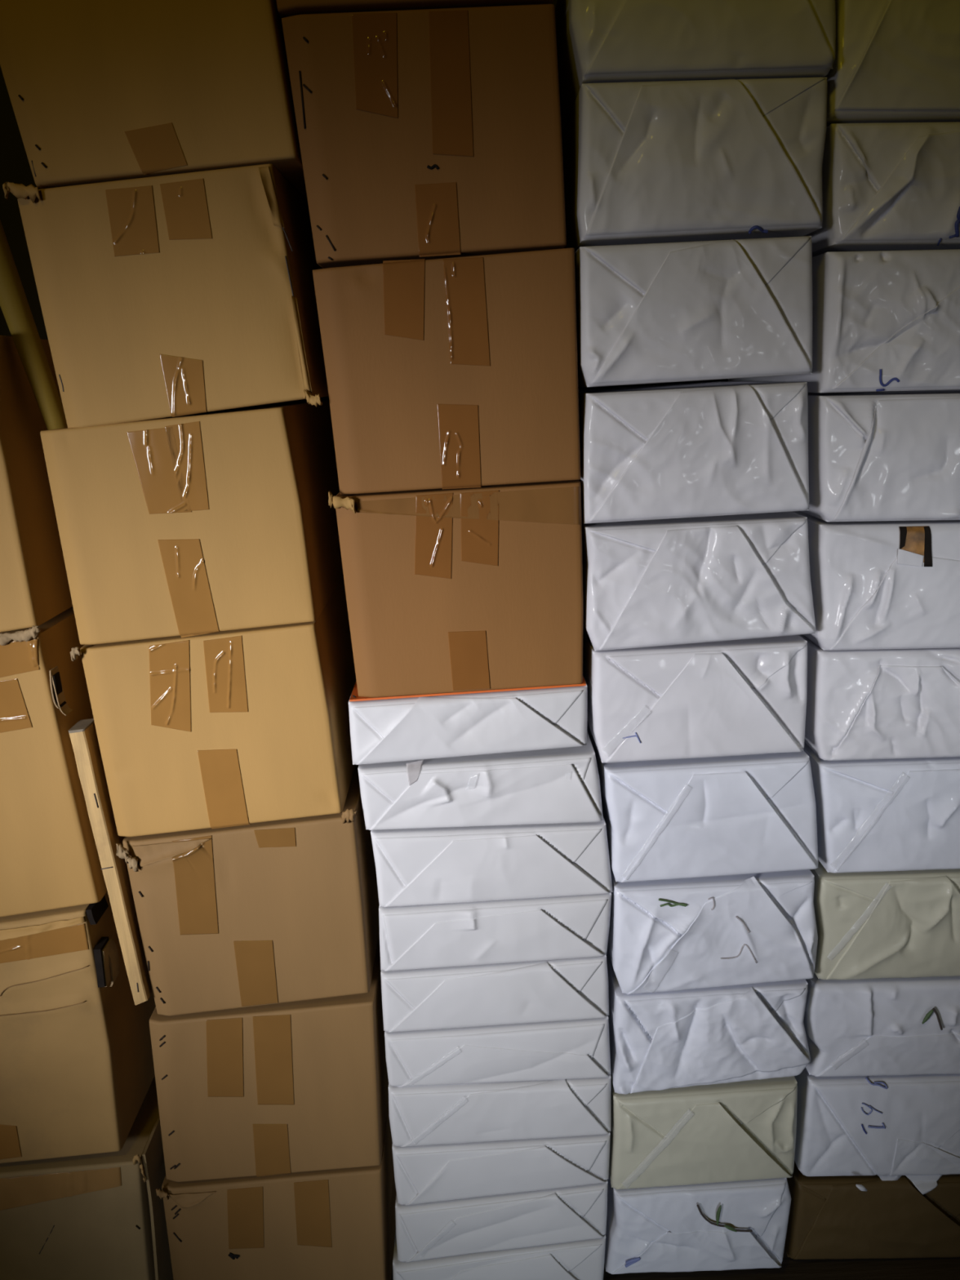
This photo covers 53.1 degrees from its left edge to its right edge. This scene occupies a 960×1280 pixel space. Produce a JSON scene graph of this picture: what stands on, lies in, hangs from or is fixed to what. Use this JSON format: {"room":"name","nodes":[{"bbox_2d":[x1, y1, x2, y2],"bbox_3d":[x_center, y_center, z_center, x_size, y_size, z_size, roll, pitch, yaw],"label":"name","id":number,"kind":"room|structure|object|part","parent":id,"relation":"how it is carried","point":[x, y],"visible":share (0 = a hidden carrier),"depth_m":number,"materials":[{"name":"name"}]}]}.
{"room":"storage room","nodes":[
{"label":"storage room","id":0,"kind":"room"},
{"bbox_2d":[391,1226,395,1279],"bbox_3d":[0.070,1.141,-0.259,4.400,0.100,3.700,-4,15,0],"label":"floor","id":1,"kind":"structure","parent":0,"point":[392,1278],"depth_m":1.11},
{"bbox_2d":[0,1075,173,1279],"bbox_3d":[-0.499,0.608,1.144,0.334,0.255,0.314,-4,15,0],"label":"carton","id":2,"kind":"object","parent":1,"relation":"on","point":[96,1216],"visible":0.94,"depth_m":0.99,"materials":[{"name":"cardboard"}]},
{"bbox_2d":[0,864,155,1163],"bbox_3d":[-0.500,0.357,1.075,0.298,0.288,0.315,-4,15,0],"label":"carton","id":3,"kind":"object","parent":2,"relation":"on","point":[77,1068],"visible":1,"depth_m":0.93,"materials":[{"name":"brown cardboard"}]},
{"bbox_2d":[0,606,126,916],"bbox_3d":[-0.496,0.096,1.004,0.273,0.294,0.316,-4,15,0],"label":"carton","id":4,"kind":"object","parent":3,"relation":"on","point":[50,860],"visible":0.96,"depth_m":0.86,"materials":[{"name":"brown cardboard"}]},
{"bbox_2d":[0,335,72,632],"bbox_3d":[-0.504,-0.148,0.941,0.234,0.264,0.311,-4,15,0],"label":"carton","id":5,"kind":"object","parent":4,"relation":"on","point":[34,587],"visible":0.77,"depth_m":0.82,"materials":[{"name":"brown cardboard"}]},
{"bbox_2d":[155,1097,396,1279],"bbox_3d":[-0.213,0.610,1.148,0.235,0.217,0.317,-4,15,0],"label":"carton","id":6,"kind":"object","parent":1,"relation":"on","point":[333,1224],"visible":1,"depth_m":0.99,"materials":[{"name":"cardboard"}]},
{"bbox_2d":[149,929,388,1182],"bbox_3d":[-0.213,0.410,1.096,0.229,0.197,0.312,-4,15,0],"label":"carton","id":7,"kind":"object","parent":6,"relation":"on","point":[298,1086],"visible":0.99,"depth_m":0.95,"materials":[{"name":"cardboard"}]},
{"bbox_2d":[68,718,152,1005],"bbox_3d":[-0.339,0.209,0.890,0.028,0.280,0.029,-4,15,0],"label":"wooden stick","id":8,"kind":"object","parent":7,"relation":"on","point":[82,736],"visible":0.99,"depth_m":0.88,"materials":[{"name":"brown wood"}]},
{"bbox_2d":[115,764,379,1016],"bbox_3d":[-0.218,0.218,1.040,0.220,0.208,0.319,-4,15,0],"label":"carton","id":9,"kind":"object","parent":7,"relation":"on","point":[281,911],"visible":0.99,"depth_m":0.90,"materials":[{"name":"cardboard"}]},
{"bbox_2d":[70,577,355,836],"bbox_3d":[-0.241,0.044,0.995,0.217,0.190,0.316,-4,15,0],"label":"carton","id":10,"kind":"object","parent":9,"relation":"on","point":[237,727],"visible":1,"depth_m":0.85,"materials":[{"name":"brown cardboard"}]},
{"bbox_2d":[40,400,343,644],"bbox_3d":[-0.252,-0.132,0.949,0.208,0.189,0.312,-4,15,0],"label":"carton","id":11,"kind":"object","parent":10,"relation":"on","point":[213,522],"visible":1,"depth_m":0.80,"materials":[{"name":"brown cardboard"}]},
{"bbox_2d":[0,219,67,430],"bbox_3d":[-0.387,-0.270,0.801,0.060,0.213,0.025,-4,15,0],"label":"wooden pole","id":12,"kind":"object","parent":11,"relation":"on","point":[14,304],"visible":0.88,"depth_m":0.80,"materials":[{"name":"brown wood"}]},
{"bbox_2d":[2,164,328,428],"bbox_3d":[-0.247,-0.305,0.899,0.225,0.188,0.318,-4,15,0],"label":"carton","id":13,"kind":"object","parent":11,"relation":"on","point":[183,294],"visible":0.99,"depth_m":0.75,"materials":[{"name":"brown cardboard"}]},
{"bbox_2d":[0,0,307,203],"bbox_3d":[-0.256,-0.468,0.857,0.220,0.158,0.312,-4,15,0],"label":"carton","id":14,"kind":"object","parent":13,"relation":"on","point":[99,91],"visible":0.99,"depth_m":0.71,"materials":[{"name":"cardboard"}]},
{"bbox_2d":[392,1228,605,1279],"bbox_3d":[0.018,0.642,1.155,0.230,0.093,0.301,-4,15,0],"label":"paper ream","id":15,"kind":"object","parent":1,"relation":"on","point":[584,1260],"visible":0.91,"depth_m":1.01,"materials":[{"name":"white paper"}]},
{"bbox_2d":[395,1181,608,1262],"bbox_3d":[0.020,0.571,1.138,0.224,0.084,0.301,-4,15,0],"label":"paper ream","id":16,"kind":"object","parent":15,"relation":"on","point":[442,1228],"visible":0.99,"depth_m":0.99,"materials":[{"name":"white paper"}]},
{"bbox_2d":[391,1133,610,1205],"bbox_3d":[0.021,0.505,1.119,0.223,0.070,0.301,-4,15,0],"label":"paper ream","id":17,"kind":"object","parent":16,"relation":"on","point":[424,1174],"visible":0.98,"depth_m":0.97,"materials":[{"name":"white paper"}]},
{"bbox_2d":[388,1075,610,1146],"bbox_3d":[0.018,0.435,1.099,0.224,0.070,0.301,-4,15,0],"label":"paper ream","id":18,"kind":"object","parent":17,"relation":"on","point":[482,1112],"visible":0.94,"depth_m":0.95,"materials":[{"name":"white paper"}]},
{"bbox_2d":[384,1016,610,1086],"bbox_3d":[0.016,0.372,1.084,0.222,0.066,0.302,-4,15,0],"label":"paper ream","id":19,"kind":"object","parent":18,"relation":"on","point":[574,1049],"visible":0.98,"depth_m":0.94,"materials":[{"name":"white paper"}]},
{"bbox_2d":[380,955,608,1032],"bbox_3d":[0.012,0.306,1.065,0.221,0.068,0.301,-4,15,0],"label":"paper ream","id":20,"kind":"object","parent":19,"relation":"on","point":[571,988],"visible":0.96,"depth_m":0.92,"materials":[{"name":"white paper"}]},
{"bbox_2d":[378,892,611,971],"bbox_3d":[0.012,0.241,1.046,0.223,0.067,0.303,-4,15,0],"label":"paper ream","id":21,"kind":"object","parent":20,"relation":"on","point":[425,936],"visible":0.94,"depth_m":0.90,"materials":[{"name":"white paper"}]},
{"bbox_2d":[370,814,613,906],"bbox_3d":[0.010,0.171,1.029,0.222,0.077,0.302,-4,15,0],"label":"paper ream","id":22,"kind":"object","parent":21,"relation":"on","point":[475,864],"visible":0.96,"depth_m":0.89,"materials":[{"name":"white paper"}]},
{"bbox_2d":[357,731,603,830],"bbox_3d":[-0.001,0.102,1.008,0.220,0.072,0.304,-4,15,0],"label":"paper ream","id":23,"kind":"object","parent":22,"relation":"on","point":[562,785],"visible":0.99,"depth_m":0.87,"materials":[{"name":"white paper"}]},
{"bbox_2d":[348,675,586,764],"bbox_3d":[-0.012,0.038,0.991,0.213,0.065,0.302,-4,15,0],"label":"paper ream","id":24,"kind":"object","parent":23,"relation":"on","point":[388,729],"visible":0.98,"depth_m":0.85,"materials":[{"name":"white paper"}]},
{"bbox_2d":[328,480,582,697],"bbox_3d":[-0.018,-0.080,0.963,0.209,0.185,0.318,-4,15,0],"label":"carton","id":25,"kind":"object","parent":24,"relation":"on","point":[475,588],"visible":0.99,"depth_m":0.82,"materials":[{"name":"cardboard"}]},
{"bbox_2d":[312,248,580,493],"bbox_3d":[-0.026,-0.253,0.919,0.206,0.181,0.312,-4,15,0],"label":"carton","id":26,"kind":"object","parent":25,"relation":"on","point":[455,372],"visible":1,"depth_m":0.77,"materials":[{"name":"brown cardboard"}]},
{"bbox_2d":[281,4,566,268],"bbox_3d":[-0.042,-0.422,0.873,0.205,0.171,0.312,-4,15,0],"label":"carton","id":27,"kind":"object","parent":26,"relation":"on","point":[427,134],"visible":0.99,"depth_m":0.72,"materials":[{"name":"cardboard"}]},
{"bbox_2d":[275,0,553,17],"bbox_3d":[-0.054,-0.542,0.841,0.207,0.077,0.311,-4,15,0],"label":"carton","id":28,"kind":"object","parent":27,"relation":"on","point":[286,8],"visible":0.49,"depth_m":0.71,"materials":[{"name":"brown cardboard"}]},
{"bbox_2d":[603,1248,959,1279],"bbox_3d":[0.372,0.667,1.161,0.495,0.031,0.320,-4,15,0],"label":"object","id":29,"kind":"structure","parent":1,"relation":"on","point":[899,1268],"depth_m":1.04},
{"bbox_2d":[604,1175,791,1274],"bbox_3d":[0.226,0.579,1.139,0.195,0.112,0.306,-4,15,0],"label":"wrapped package","id":30,"kind":"object","parent":29,"relation":"on","point":[653,1228],"visible":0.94,"depth_m":0.99,"materials":[{"name":"paper"}]},
{"bbox_2d":[608,1075,797,1189],"bbox_3d":[0.225,0.468,1.110,0.189,0.115,0.304,-4,15,0],"label":"wrapped package","id":31,"kind":"object","parent":30,"relation":"on","point":[744,1130],"visible":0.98,"depth_m":0.96,"materials":[{"name":"beige paper"}]},
{"bbox_2d":[605,946,810,1094],"bbox_3d":[0.226,0.356,1.079,0.197,0.112,0.305,-4,15,0],"label":"wrapped package","id":32,"kind":"object","parent":31,"relation":"on","point":[660,1041],"visible":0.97,"depth_m":0.94,"materials":[{"name":"paper"}]},
{"bbox_2d":[607,862,817,994],"bbox_3d":[0.222,0.244,1.047,0.196,0.118,0.308,-4,15,0],"label":"wrapped package","id":33,"kind":"object","parent":32,"relation":"on","point":[681,934],"visible":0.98,"depth_m":0.91,"materials":[{"name":"paper"}]},
{"bbox_2d":[586,722,817,882],"bbox_3d":[0.213,0.129,1.018,0.197,0.114,0.304,-4,15,0],"label":"wrapped package","id":34,"kind":"object","parent":33,"relation":"on","point":[700,817],"visible":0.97,"depth_m":0.88,"materials":[{"name":"paper"}]},
{"bbox_2d":[582,626,807,763],"bbox_3d":[0.193,0.019,0.987,0.191,0.105,0.306,-4,15,0],"label":"wrapped package","id":35,"kind":"object","parent":34,"relation":"on","point":[741,696],"visible":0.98,"depth_m":0.84,"materials":[{"name":"white paper"}]},
{"bbox_2d":[581,511,816,650],"bbox_3d":[0.188,-0.085,0.959,0.201,0.109,0.305,-4,15,0],"label":"wrapped package","id":36,"kind":"object","parent":35,"relation":"on","point":[684,580],"visible":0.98,"depth_m":0.82,"materials":[{"name":"white paper"}]},
{"bbox_2d":[577,381,808,524],"bbox_3d":[0.177,-0.191,0.929,0.190,0.107,0.306,-4,15,0],"label":"wrapped package","id":37,"kind":"object","parent":36,"relation":"on","point":[714,448],"visible":0.99,"depth_m":0.79,"materials":[{"name":"white paper"}]},
{"bbox_2d":[574,235,812,386],"bbox_3d":[0.171,-0.299,0.901,0.188,0.107,0.305,-4,15,0],"label":"wrapped package","id":38,"kind":"object","parent":37,"relation":"on","point":[718,309],"visible":1,"depth_m":0.76,"materials":[{"name":"white paper"}]},
{"bbox_2d":[561,77,827,252],"bbox_3d":[0.168,-0.406,0.872,0.191,0.113,0.305,-4,15,0],"label":"wrapped package","id":39,"kind":"object","parent":38,"relation":"on","point":[644,162],"visible":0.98,"depth_m":0.73,"materials":[{"name":"white paper"}]},
{"bbox_2d":[555,0,835,133],"bbox_3d":[0.164,-0.503,0.846,0.198,0.094,0.304,-4,15,0],"label":"wrapped package","id":40,"kind":"object","parent":39,"relation":"on","point":[598,41],"visible":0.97,"depth_m":0.71,"materials":[{"name":"white paper"}]},
{"bbox_2d":[697,1204,752,1231],"bbox_3d":[0.252,0.595,0.987,0.057,0.037,0.005,-4,15,0],"label":"plant sprig","id":41,"kind":"object","parent":30,"relation":"attached to","point":[718,1211],"visible":1,"depth_m":0.99,"materials":[{"name":"green plant"}]},
{"bbox_2d":[784,1160,959,1259],"bbox_3d":[0.447,0.583,1.164,0.235,0.116,0.305,-4,15,0],"label":"wrapped package","id":42,"kind":"object","parent":29,"relation":"on","point":[829,1217],"visible":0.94,"depth_m":1.02,"materials":[{"name":"paper"}]},
{"bbox_2d":[855,1184,866,1191],"bbox_3d":[0.391,0.561,0.984,0.012,0.009,0.005,-4,15,0],"label":"paper scrap","id":43,"kind":"object","parent":42,"relation":"attached to","point":[860,1187],"visible":1,"depth_m":0.98,"materials":[{"name":"white paper"}]},
{"bbox_2d":[794,1067,959,1194],"bbox_3d":[0.440,0.475,1.133,0.224,0.144,0.303,-4,15,0],"label":"wrapped package","id":44,"kind":"object","parent":42,"relation":"on","point":[888,1127],"visible":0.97,"depth_m":0.99,"materials":[{"name":"paper"}]},
{"bbox_2d":[803,973,959,1076],"bbox_3d":[0.431,0.353,1.097,0.215,0.118,0.305,-4,15,0],"label":"wrapped package","id":45,"kind":"object","parent":44,"relation":"on","point":[867,1027],"visible":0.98,"depth_m":0.95,"materials":[{"name":"paper"}]},
{"bbox_2d":[809,859,959,979],"bbox_3d":[0.423,0.241,1.064,0.203,0.120,0.307,-4,15,0],"label":"wrapped package","id":46,"kind":"object","parent":45,"relation":"on","point":[889,924],"visible":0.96,"depth_m":0.92,"materials":[{"name":"beige paper"}]},
{"bbox_2d":[803,742,959,873],"bbox_3d":[0.413,0.129,1.033,0.200,0.118,0.307,-4,15,0],"label":"wrapped package","id":47,"kind":"object","parent":46,"relation":"on","point":[895,814],"visible":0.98,"depth_m":0.89,"materials":[{"name":"paper"}]},
{"bbox_2d":[799,634,959,760],"bbox_3d":[0.402,0.022,1.005,0.201,0.111,0.305,-4,15,0],"label":"wrapped package","id":48,"kind":"object","parent":47,"relation":"on","point":[881,704],"visible":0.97,"depth_m":0.86,"materials":[{"name":"white paper"}]},
{"bbox_2d":[791,511,959,650],"bbox_3d":[0.392,-0.083,0.975,0.196,0.121,0.306,-4,15,0],"label":"wrapped package","id":49,"kind":"object","parent":48,"relation":"on","point":[876,584],"visible":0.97,"depth_m":0.83,"materials":[{"name":"white paper"}]},
{"bbox_2d":[800,389,959,521],"bbox_3d":[0.380,-0.190,0.946,0.194,0.114,0.307,-4,15,0],"label":"wrapped package","id":50,"kind":"object","parent":49,"relation":"on","point":[886,455],"visible":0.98,"depth_m":0.81,"materials":[{"name":"white paper"}]},
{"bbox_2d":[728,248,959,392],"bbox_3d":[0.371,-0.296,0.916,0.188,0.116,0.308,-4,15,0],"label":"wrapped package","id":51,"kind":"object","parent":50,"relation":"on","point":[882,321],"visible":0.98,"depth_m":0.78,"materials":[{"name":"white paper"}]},
{"bbox_2d":[801,121,959,257],"bbox_3d":[0.366,-0.396,0.891,0.183,0.097,0.310,-4,15,0],"label":"wrapped package","id":52,"kind":"object","parent":51,"relation":"on","point":[886,186],"visible":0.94,"depth_m":0.75,"materials":[{"name":"white paper"}]},
{"bbox_2d":[824,0,959,126],"bbox_3d":[0.358,-0.502,0.866,0.188,0.128,0.305,-4,15,0],"label":"wrapped package","id":53,"kind":"object","parent":52,"relation":"on","point":[895,60],"visible":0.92,"depth_m":0.73,"materials":[{"name":"white paper"}]},
{"bbox_3d":[0.363,-0.087,0.823,0.006,0.019,0.004,-3,15,0],"label":"black panel","id":54,"kind":"part","parent":49,"relation":"part of","materials":[{"name":"black paper"}]},
{"bbox_3d":[0.374,-0.080,0.825,0.028,0.035,0.005,-3,15,0],"label":"printed panel","id":55,"kind":"part","parent":49,"relation":"part of","materials":[{"name":"brown paper"}]},
{"bbox_3d":[0.385,-0.080,0.825,0.008,0.035,0.005,-3,15,0],"label":"black panel","id":56,"kind":"part","parent":49,"relation":"part of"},
{"bbox_2d":[921,1008,942,1030],"bbox_3d":[0.446,0.374,0.945,0.022,0.025,0.004,-4,15,0],"label":"plant sprig","id":57,"kind":"object","parent":45,"relation":"attached to","point":[928,1015],"visible":1,"depth_m":0.94,"materials":[{"name":"green plant"}]},
{"bbox_3d":[0.451,0.373,0.946,0.012,0.025,0.003,-3,15,0],"label":"stem","id":58,"kind":"part","parent":57,"relation":"part of","materials":[{"name":"green plant"}]},
{"bbox_2d":[0,0,959,409],"bbox_3d":[-0.036,-0.582,1.137,4.400,2.500,0.100,-4,15,0],"label":"wall","id":59,"kind":"structure","parent":0,"point":[15,167],"depth_m":1.10,"materials":[{"name":"paint"}]}
]}

